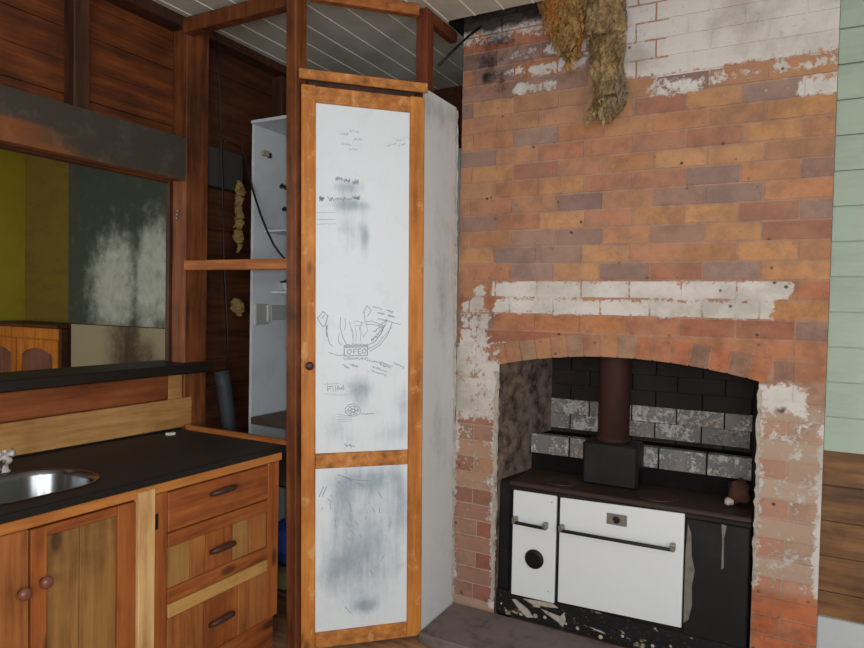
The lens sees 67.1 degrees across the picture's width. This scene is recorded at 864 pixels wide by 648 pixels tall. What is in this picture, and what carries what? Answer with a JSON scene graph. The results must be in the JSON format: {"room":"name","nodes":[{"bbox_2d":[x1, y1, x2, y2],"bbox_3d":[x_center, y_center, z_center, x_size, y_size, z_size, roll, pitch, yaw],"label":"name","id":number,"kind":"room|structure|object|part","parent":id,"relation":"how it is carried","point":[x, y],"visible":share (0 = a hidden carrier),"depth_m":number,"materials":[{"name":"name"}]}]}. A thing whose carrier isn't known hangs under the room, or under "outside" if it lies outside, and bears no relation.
{"room":"kitchen","nodes":[
{"label":"kitchen","id":0,"kind":"room"},
{"bbox_2d":[0,149,24,320],"bbox_3d":[-5.531,-0.136,4.244,0.030,3.140,5.600,2,2,28],"label":"wall","id":1,"kind":"structure","parent":0,"point":[12,164],"depth_m":6.57,"materials":[{"name":"yellow paint"}]},
{"bbox_2d":[25,154,161,328],"bbox_3d":[-2.942,-0.137,6.044,5.070,3.140,0.030,2,2,28],"label":"wall","id":2,"kind":"structure","parent":0,"point":[46,180],"depth_m":6.51,"materials":[{"name":"yellow paint"}]},
{"bbox_2d":[68,163,165,366],"bbox_3d":[-1.996,-0.095,5.273,2.450,3.140,0.405,2,2,28],"label":"wall","id":3,"kind":"structure","parent":0,"point":[117,229],"depth_m":5.37,"materials":[{"name":"paint"}]},
{"bbox_2d":[0,0,285,455],"bbox_3d":[-1.960,-0.009,2.369,0.300,3.140,5.700,2,2,28],"label":"wall","id":4,"kind":"structure","parent":0,"point":[116,86],"depth_m":3.27,"materials":[{"name":"brown wood"}]},
{"bbox_3d":[-2.295,0.259,1.768,0.300,0.050,4.115,2,2,28],"label":"window sill","id":5,"kind":"part","parent":4,"relation":"part of","materials":[{"name":"black wood"}]},
{"bbox_3d":[-2.295,-1.534,1.612,0.106,0.058,4.098,2,2,28],"label":"plate","id":6,"kind":"part","parent":4,"relation":"part of","materials":[{"name":"brown wood"}]},
{"bbox_3d":[-1.314,-0.029,3.526,0.106,3.138,0.150,2,2,28],"label":"post","id":7,"kind":"part","parent":4,"relation":"part of","materials":[{"name":"brown wood"}]},
{"bbox_2d":[216,40,228,368],"bbox_3d":[-1.159,-0.505,3.618,0.031,2.071,0.136,2,2,28],"label":"cable","id":8,"kind":"object","parent":4,"relation":"attached to","point":[217,68],"visible":0.88,"depth_m":3.60,"materials":[{"name":"black rubber"}]},
{"bbox_2d":[232,180,245,252],"bbox_3d":[-1.114,-0.619,3.767,0.064,0.420,0.075,2,2,28],"label":"foam","id":9,"kind":"object","parent":4,"relation":"attached to","point":[238,236],"visible":1,"depth_m":3.75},
{"bbox_3d":[-0.925,-1.585,4.141,0.106,0.048,1.348,2,2,28],"label":"plate","id":10,"kind":"part","parent":4,"relation":"part of","materials":[{"name":"brown wood"}]},
{"bbox_2d":[152,0,543,92],"bbox_3d":[0.172,-1.507,1.159,4.904,0.017,5.650,2,2,28],"label":"ceiling","id":11,"kind":"structure","parent":0,"point":[346,40],"depth_m":3.60,"materials":[{"name":"grey wood"}]},
{"bbox_2d":[537,0,627,128],"bbox_3d":[0.700,-1.351,3.094,0.469,0.881,0.186,2,2,28],"label":"bundle","id":12,"kind":"object","parent":11,"relation":"hanging from","point":[604,27],"visible":1,"depth_m":3.04,"materials":[{"name":"brown plant"}]},
{"bbox_2d":[415,85,462,147],"bbox_3d":[-0.074,-0.035,4.549,1.340,3.140,0.030,2,2,28],"label":"wall","id":13,"kind":"structure","parent":0,"point":[452,95],"depth_m":4.38,"materials":[{"name":"brown wood"}]},
{"bbox_2d":[449,18,463,36],"bbox_3d":[1.211,-1.804,3.064,4.900,0.565,1.600,2,2,28],"label":"roof void","id":14,"kind":"structure","parent":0,"point":[457,24],"depth_m":3.45,"materials":[{"name":"black"}]},
{"bbox_2d":[272,595,749,647],"bbox_3d":[0.141,1.651,1.297,4.880,0.030,5.761,2,2,28],"label":"floor","id":15,"kind":"structure","parent":0,"point":[279,619],"depth_m":3.25,"materials":[{"name":"grey concrete"}]},
{"bbox_2d":[0,452,281,647],"bbox_3d":[-1.853,1.078,1.683,0.730,1.016,3.560,2,2,28],"label":"base cabinet","id":16,"kind":"object","parent":15,"relation":"on","point":[191,561],"visible":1,"depth_m":2.46,"materials":[{"name":"brown wood"}]},
{"bbox_3d":[-1.305,1.016,2.028,0.017,0.740,0.090,2,2,28],"label":"door","id":17,"kind":"part","parent":16,"relation":"part of","materials":[{"name":"brown wood"}]},
{"bbox_3d":[-1.268,0.838,2.024,0.040,0.042,0.042,2,2,28],"label":"knob","id":18,"kind":"part","parent":16,"relation":"part of","materials":[{"name":"brown wood"}]},
{"bbox_3d":[-1.234,0.825,2.084,0.040,0.042,0.042,2,2,28],"label":"knob","id":19,"kind":"part","parent":16,"relation":"part of","materials":[{"name":"brown wood"}]},
{"bbox_3d":[-1.189,0.667,2.219,0.018,0.037,0.254,2,2,28],"label":"door rail","id":20,"kind":"part","parent":16,"relation":"part of","materials":[{"name":"brown wood"}]},
{"bbox_3d":[-1.190,1.015,2.239,0.018,0.734,0.378,2,2,28],"label":"door","id":21,"kind":"part","parent":16,"relation":"part of","materials":[{"name":"brown wood"}]},
{"bbox_3d":[-1.565,0.625,1.519,0.024,0.090,3.560,2,2,28],"label":"rail","id":22,"kind":"part","parent":16,"relation":"part of","materials":[{"name":"brown wood"}]},
{"bbox_2d":[0,425,285,523],"bbox_3d":[-1.848,0.575,1.694,0.724,0.090,3.600,2,2,28],"label":"countertop","id":23,"kind":"structure","parent":16,"relation":"on","point":[134,462],"depth_m":2.72,"materials":[{"name":"black laminate"}]},
{"bbox_2d":[0,448,15,472],"bbox_3d":[-1.589,0.518,2.426,0.072,0.084,0.151,0,2,-37],"label":"tap","id":24,"kind":"object","parent":23,"relation":"on","point":[5,459],"visible":1,"depth_m":2.45,"materials":[{"name":"silver metal"}]},
{"bbox_3d":[-1.590,0.522,2.405,0.023,0.038,0.120,0,2,-23],"label":"spout","id":25,"kind":"part","parent":24,"relation":"part of","materials":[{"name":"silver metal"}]},
{"bbox_3d":[-1.612,0.491,2.457,0.072,0.034,0.072,0,2,-37],"label":"cross handle","id":26,"kind":"part","parent":24,"relation":"part of","materials":[{"name":"silver metal"}]},
{"bbox_2d":[0,468,99,529],"bbox_3d":[-1.445,0.642,2.276,0.379,0.168,0.509,2,2,28],"label":"sink","id":27,"kind":"object","parent":23,"relation":"in","point":[21,485],"visible":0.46,"depth_m":2.47,"materials":[{"name":"silver metal"}]},
{"bbox_3d":[-0.994,1.260,2.619,0.018,0.231,0.183,2,2,28],"label":"drawer","id":28,"kind":"part","parent":16,"relation":"part of","materials":[{"name":"brown wood"}]},
{"bbox_3d":[-0.901,1.058,2.775,0.020,0.064,0.553,2,2,28],"label":"drawer rail","id":29,"kind":"part","parent":16,"relation":"part of","materials":[{"name":"brown wood"}]},
{"bbox_3d":[-0.896,0.839,2.768,0.020,0.062,0.553,2,2,28],"label":"drawer","id":30,"kind":"part","parent":16,"relation":"part of","materials":[{"name":"brown wood"}]},
{"bbox_3d":[-0.894,0.728,2.765,0.020,0.164,0.553,2,2,28],"label":"drawer","id":31,"kind":"part","parent":16,"relation":"part of","materials":[{"name":"brown wood"}]},
{"bbox_3d":[-0.882,1.247,2.764,0.041,0.032,0.146,2,2,28],"label":"handle","id":32,"kind":"part","parent":16,"relation":"part of","materials":[{"name":"brown wood"}]},
{"bbox_3d":[-0.876,0.941,2.755,0.041,0.031,0.146,2,2,28],"label":"handle","id":33,"kind":"part","parent":16,"relation":"part of","materials":[{"name":"brown wood"}]},
{"bbox_3d":[-0.871,0.699,2.748,0.041,0.031,0.146,2,2,28],"label":"handle","id":34,"kind":"part","parent":16,"relation":"part of","materials":[{"name":"brown wood"}]},
{"bbox_2d":[183,0,461,647],"bbox_3d":[-0.422,-0.018,3.800,1.273,3.135,1.579,2,2,28],"label":"tall cabinet","id":35,"kind":"object","parent":15,"relation":"on","point":[358,378],"depth_m":3.15,"materials":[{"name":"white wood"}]},
{"bbox_2d":[214,369,236,431],"bbox_3d":[-1.132,0.574,3.629,0.085,0.649,0.193,2,2,28],"label":"pipe","id":36,"kind":"object","parent":35,"relation":"attached to","point":[222,377],"visible":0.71,"depth_m":3.57,"materials":[{"name":"grey plastic"}]},
{"bbox_3d":[-0.966,-1.533,3.226,0.708,0.075,0.061,2,2,28],"label":"plate","id":37,"kind":"part","parent":35,"relation":"part of","materials":[{"name":"brown wood"}]},
{"bbox_3d":[-1.116,-0.095,3.730,0.082,0.107,0.082,1,2,-5],"label":"foam filler","id":38,"kind":"part","parent":35,"relation":"part of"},
{"bbox_2d":[223,139,284,257],"bbox_3d":[-0.941,-0.648,3.584,0.431,0.736,0.164,2,2,28],"label":"cable","id":39,"kind":"object","parent":35,"relation":"attached to","point":[224,140],"visible":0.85,"depth_m":3.69,"materials":[{"name":"black rubber"}]},
{"bbox_2d":[253,303,269,325],"bbox_3d":[-1.008,-0.056,3.845,0.016,0.130,0.128,2,2,28],"label":"power outlet","id":40,"kind":"object","parent":35,"relation":"attached to","point":[261,312],"visible":1,"depth_m":3.84,"materials":[{"name":"grey plastic"}]},
{"bbox_3d":[-0.974,-1.000,3.836,0.024,0.035,0.080,2,2,28],"label":"broken bracket","id":41,"kind":"part","parent":35,"relation":"part of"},
{"bbox_3d":[-0.806,0.182,4.270,0.017,2.692,1.065,2,2,28],"label":"panel","id":42,"kind":"part","parent":35,"relation":"part of","materials":[{"name":"white paint"}]},
{"bbox_2d":[251,410,285,428],"bbox_3d":[-0.547,0.563,4.128,0.592,0.040,1.060,2,2,28],"label":"shelf","id":43,"kind":"object","parent":35,"relation":"attached to","point":[273,418],"depth_m":3.79,"materials":[{"name":"brown wood"}]},
{"bbox_2d":[265,229,285,234],"bbox_3d":[-0.668,-0.548,4.008,0.422,0.014,0.570,2,2,28],"label":"shelf","id":44,"kind":"object","parent":35,"relation":"attached to","point":[272,231],"depth_m":3.86,"materials":[{"name":"silver metal"}]},
{"bbox_2d":[271,305,285,319],"bbox_3d":[-0.933,-0.071,3.990,0.008,0.090,0.150,2,2,28],"label":"blank plate","id":45,"kind":"object","parent":35,"relation":"attached to","point":[278,312],"visible":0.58,"depth_m":3.98,"materials":[{"name":"grey plastic"}]},
{"bbox_2d":[271,291,285,293],"bbox_3d":[-0.661,-0.189,4.045,0.422,0.014,0.510,2,2,28],"label":"shelf","id":46,"kind":"object","parent":35,"relation":"attached to","point":[272,292],"depth_m":3.90,"materials":[{"name":"silver metal"}]},
{"bbox_2d":[277,566,285,589],"bbox_3d":[-0.782,1.337,3.422,0.123,0.114,0.154,2,2,28],"label":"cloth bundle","id":47,"kind":"object","parent":35,"relation":"on","point":[281,572],"visible":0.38,"depth_m":3.37,"materials":[{"name":"beige fabric"}]},
{"bbox_2d":[278,518,285,565],"bbox_3d":[-0.774,1.141,3.423,0.179,0.244,0.206,2,2,28],"label":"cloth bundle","id":48,"kind":"object","parent":47,"relation":"on","point":[282,523],"visible":0.24,"depth_m":3.35,"materials":[{"name":"blue fabric"}]},
{"bbox_2d":[277,563,285,596],"bbox_3d":[-0.605,1.400,4.044,0.622,0.020,1.290,2,2,28],"label":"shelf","id":49,"kind":"object","parent":35,"relation":"attached to","point":[279,592],"depth_m":3.42,"materials":[{"name":"brown wood"}]},
{"bbox_2d":[279,451,285,486],"bbox_3d":[-0.594,0.818,4.027,0.622,0.025,1.290,2,2,28],"label":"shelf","id":50,"kind":"object","parent":35,"relation":"attached to","point":[282,463],"depth_m":3.62,"materials":[{"name":"brown wood"}]},
{"bbox_2d":[280,280,285,290],"bbox_3d":[-0.887,-0.236,4.002,0.100,0.072,0.100,2,2,28],"label":"cup","id":51,"kind":"object","parent":35,"relation":"on","point":[284,281],"visible":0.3,"depth_m":3.98,"materials":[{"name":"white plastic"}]},
{"bbox_3d":[-0.640,-0.001,3.078,0.090,3.135,0.110,2,2,28],"label":"post","id":52,"kind":"part","parent":35,"relation":"part of","materials":[{"name":"brown wood"}]},
{"bbox_3d":[-0.582,0.221,3.061,0.102,2.655,0.022,1,2,-17],"label":"door","id":53,"kind":"part","parent":35,"relation":"part of","materials":[{"name":"orange wood"}]},
{"bbox_3d":[-0.570,0.195,3.032,0.040,0.039,0.038,1,2,-17],"label":"knob","id":54,"kind":"part","parent":35,"relation":"part of","materials":[{"name":"brown wood"}]},
{"bbox_3d":[-0.353,-1.065,3.072,0.518,0.055,0.001,1,2,-17],"label":"rail","id":55,"kind":"part","parent":35,"relation":"part of","materials":[{"name":"orange wood"}]},
{"bbox_3d":[-0.343,1.513,3.178,0.452,0.075,0.021,1,2,-17],"label":"rail","id":56,"kind":"part","parent":35,"relation":"part of","materials":[{"name":"orange wood"}]},
{"bbox_3d":[-0.341,1.081,3.166,0.461,0.787,0.009,1,2,-17],"label":"panel","id":57,"kind":"part","parent":35,"relation":"part of","materials":[{"name":"white paint"}]},
{"bbox_3d":[-0.337,0.652,3.149,0.452,0.071,0.021,1,2,-17],"label":"rail","id":58,"kind":"part","parent":35,"relation":"part of","materials":[{"name":"orange wood"}]},
{"bbox_3d":[-0.331,-0.205,3.123,0.472,1.641,0.009,1,2,-17],"label":"panel","id":59,"kind":"part","parent":35,"relation":"part of","materials":[{"name":"white paint"}]},
{"bbox_3d":[-0.324,-1.063,3.092,0.452,0.074,0.021,1,2,-17],"label":"rail","id":60,"kind":"part","parent":35,"relation":"part of","materials":[{"name":"orange wood"}]},
{"bbox_3d":[-0.316,-1.146,3.074,0.614,0.046,0.011,1,2,-17],"label":"header rail","id":61,"kind":"part","parent":35,"relation":"part of","materials":[{"name":"orange wood"}]},
{"bbox_3d":[-0.317,-1.536,3.118,0.525,0.055,0.040,1,2,-17],"label":"rail","id":62,"kind":"part","parent":35,"relation":"part of","materials":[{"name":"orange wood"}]},
{"bbox_3d":[-0.045,0.005,3.302,0.094,3.135,0.098,2,2,28],"label":"post","id":63,"kind":"part","parent":35,"relation":"part of","materials":[{"name":"brown wood"}]},
{"bbox_3d":[0.034,0.192,3.375,0.036,2.690,0.376,2,2,28],"label":"panel","id":64,"kind":"part","parent":35,"relation":"part of","materials":[{"name":"white paint"}]},
{"bbox_3d":[0.053,-1.537,3.397,0.046,0.055,0.263,2,2,28],"label":"plate","id":65,"kind":"part","parent":35,"relation":"part of","materials":[{"name":"brown wood"}]},
{"bbox_2d":[452,0,839,647],"bbox_3d":[1.078,-0.135,3.457,1.722,3.450,0.770,2,2,28],"label":"brick chimney","id":66,"kind":"object","parent":15,"relation":"on","point":[686,237],"visible":0.88,"depth_m":3.08,"materials":[{"name":"orange brick"}]},
{"bbox_2d":[438,26,480,65],"bbox_3d":[0.143,-1.437,3.367,0.274,0.269,0.019,0,2,-36],"label":"cable","id":67,"kind":"object","parent":66,"relation":"attached to","point":[479,27],"visible":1,"depth_m":3.37,"materials":[{"name":"black rubber"}]},
{"bbox_2d":[496,436,753,647],"bbox_3d":[0.940,1.078,3.276,1.205,0.939,0.370,2,2,28],"label":"wood stove","id":68,"kind":"object","parent":66,"relation":"in","point":[603,553],"visible":0.98,"depth_m":3.15,"materials":[{"name":"black metal"}]},
{"bbox_3d":[0.493,1.024,3.316,0.162,0.018,0.017,2,2,28],"label":"handle","id":69,"kind":"part","parent":68,"relation":"part of","materials":[{"name":"black metal"}]},
{"bbox_3d":[0.525,1.139,3.353,0.232,0.552,0.020,2,2,28],"label":"firebox door","id":70,"kind":"part","parent":68,"relation":"part of","materials":[{"name":"white metal"}]},
{"bbox_3d":[0.674,0.819,3.404,0.180,0.006,0.180,2,2,28],"label":"hotplate lid","id":71,"kind":"part","parent":68,"relation":"part of","materials":[{"name":"brown metal"}]},
{"bbox_2d":[596,356,631,443],"bbox_3d":[0.947,0.263,3.370,0.172,0.680,0.172,2,2,28],"label":"flue pipe","id":72,"kind":"object","parent":68,"relation":"on","point":[614,373],"visible":0.66,"depth_m":3.31,"materials":[{"name":"brown metal"}]},
{"bbox_3d":[0.870,1.031,3.112,0.525,0.023,0.017,2,2,28],"label":"handle","id":73,"kind":"part","parent":68,"relation":"part of","materials":[{"name":"metal"}]},
{"bbox_3d":[0.902,1.137,3.150,0.588,0.550,0.020,2,2,28],"label":"oven door","id":74,"kind":"part","parent":68,"relation":"part of","materials":[{"name":"white metal"}]},
{"bbox_3d":[1.096,0.835,3.175,0.200,0.006,0.200,2,2,28],"label":"hotplate lid","id":75,"kind":"part","parent":68,"relation":"part of","materials":[{"name":"brown metal"}]},
{"bbox_3d":[1.283,1.165,2.948,0.263,0.538,0.024,2,2,28],"label":"plate","id":76,"kind":"part","parent":68,"relation":"part of","materials":[{"name":"black metal"}]},
{"bbox_2d":[724,497,733,504],"bbox_3d":[1.376,0.822,3.019,0.043,0.038,0.046,2,2,28],"label":"fragment","id":77,"kind":"object","parent":68,"relation":"on","point":[728,501],"visible":1,"depth_m":3.00,"materials":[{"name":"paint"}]},
{"bbox_2d":[728,478,750,504],"bbox_3d":[1.438,0.787,3.054,0.102,0.129,0.117,2,2,28],"label":"rubble","id":78,"kind":"object","parent":68,"relation":"on","point":[738,491],"visible":0.96,"depth_m":3.02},
{"bbox_2d":[418,603,624,647],"bbox_3d":[1.141,1.599,2.793,2.548,0.066,0.397,2,2,28],"label":"hearth","id":79,"kind":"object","parent":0,"point":[458,626],"depth_m":3.23,"materials":[{"name":"grey stone"}]},
{"bbox_2d":[816,0,863,647],"bbox_3d":[2.542,0.080,2.427,1.833,3.140,0.114,2,2,28],"label":"wall","id":80,"kind":"structure","parent":0,"point":[840,605],"depth_m":2.80,"materials":[{"name":"green paint"}]},
{"bbox_3d":[2.509,1.482,2.459,1.833,0.335,0.045,2,2,28],"label":"baseboard","id":81,"kind":"part","parent":80,"relation":"part of","materials":[{"name":"white paint"}]},
{"bbox_3d":[-4.254,1.492,3.696,5.100,0.030,5.800,2,2,28],"label":"floor","id":82,"kind":"structure","parent":0,"visible":0},
{"bbox_2d":[0,320,103,371],"bbox_3d":[-3.718,0.701,6.144,1.345,1.428,0.480,2,2,28],"label":"dresser","id":83,"kind":"object","parent":82,"relation":"on","point":[25,345],"visible":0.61,"depth_m":5.84,"materials":[{"name":"brown wood"}]},
{"bbox_3d":[-4.080,0.513,6.133,0.485,0.650,0.011,2,2,28],"label":"door panel","id":84,"kind":"part","parent":83,"relation":"part of","materials":[{"name":"brown wood"}]},
{"bbox_3d":[-4.082,0.513,6.130,0.625,0.790,0.022,2,2,28],"label":"door","id":85,"kind":"part","parent":83,"relation":"part of","materials":[{"name":"brown wood"}]},
{"bbox_3d":[-3.522,0.533,5.832,0.475,0.650,0.011,2,2,28],"label":"door panel","id":86,"kind":"part","parent":83,"relation":"part of","materials":[{"name":"brown wood"}]},
{"bbox_3d":[-3.524,0.533,5.828,0.615,0.790,0.022,2,2,28],"label":"door","id":87,"kind":"part","parent":83,"relation":"part of","materials":[{"name":"brown wood"}]}
]}

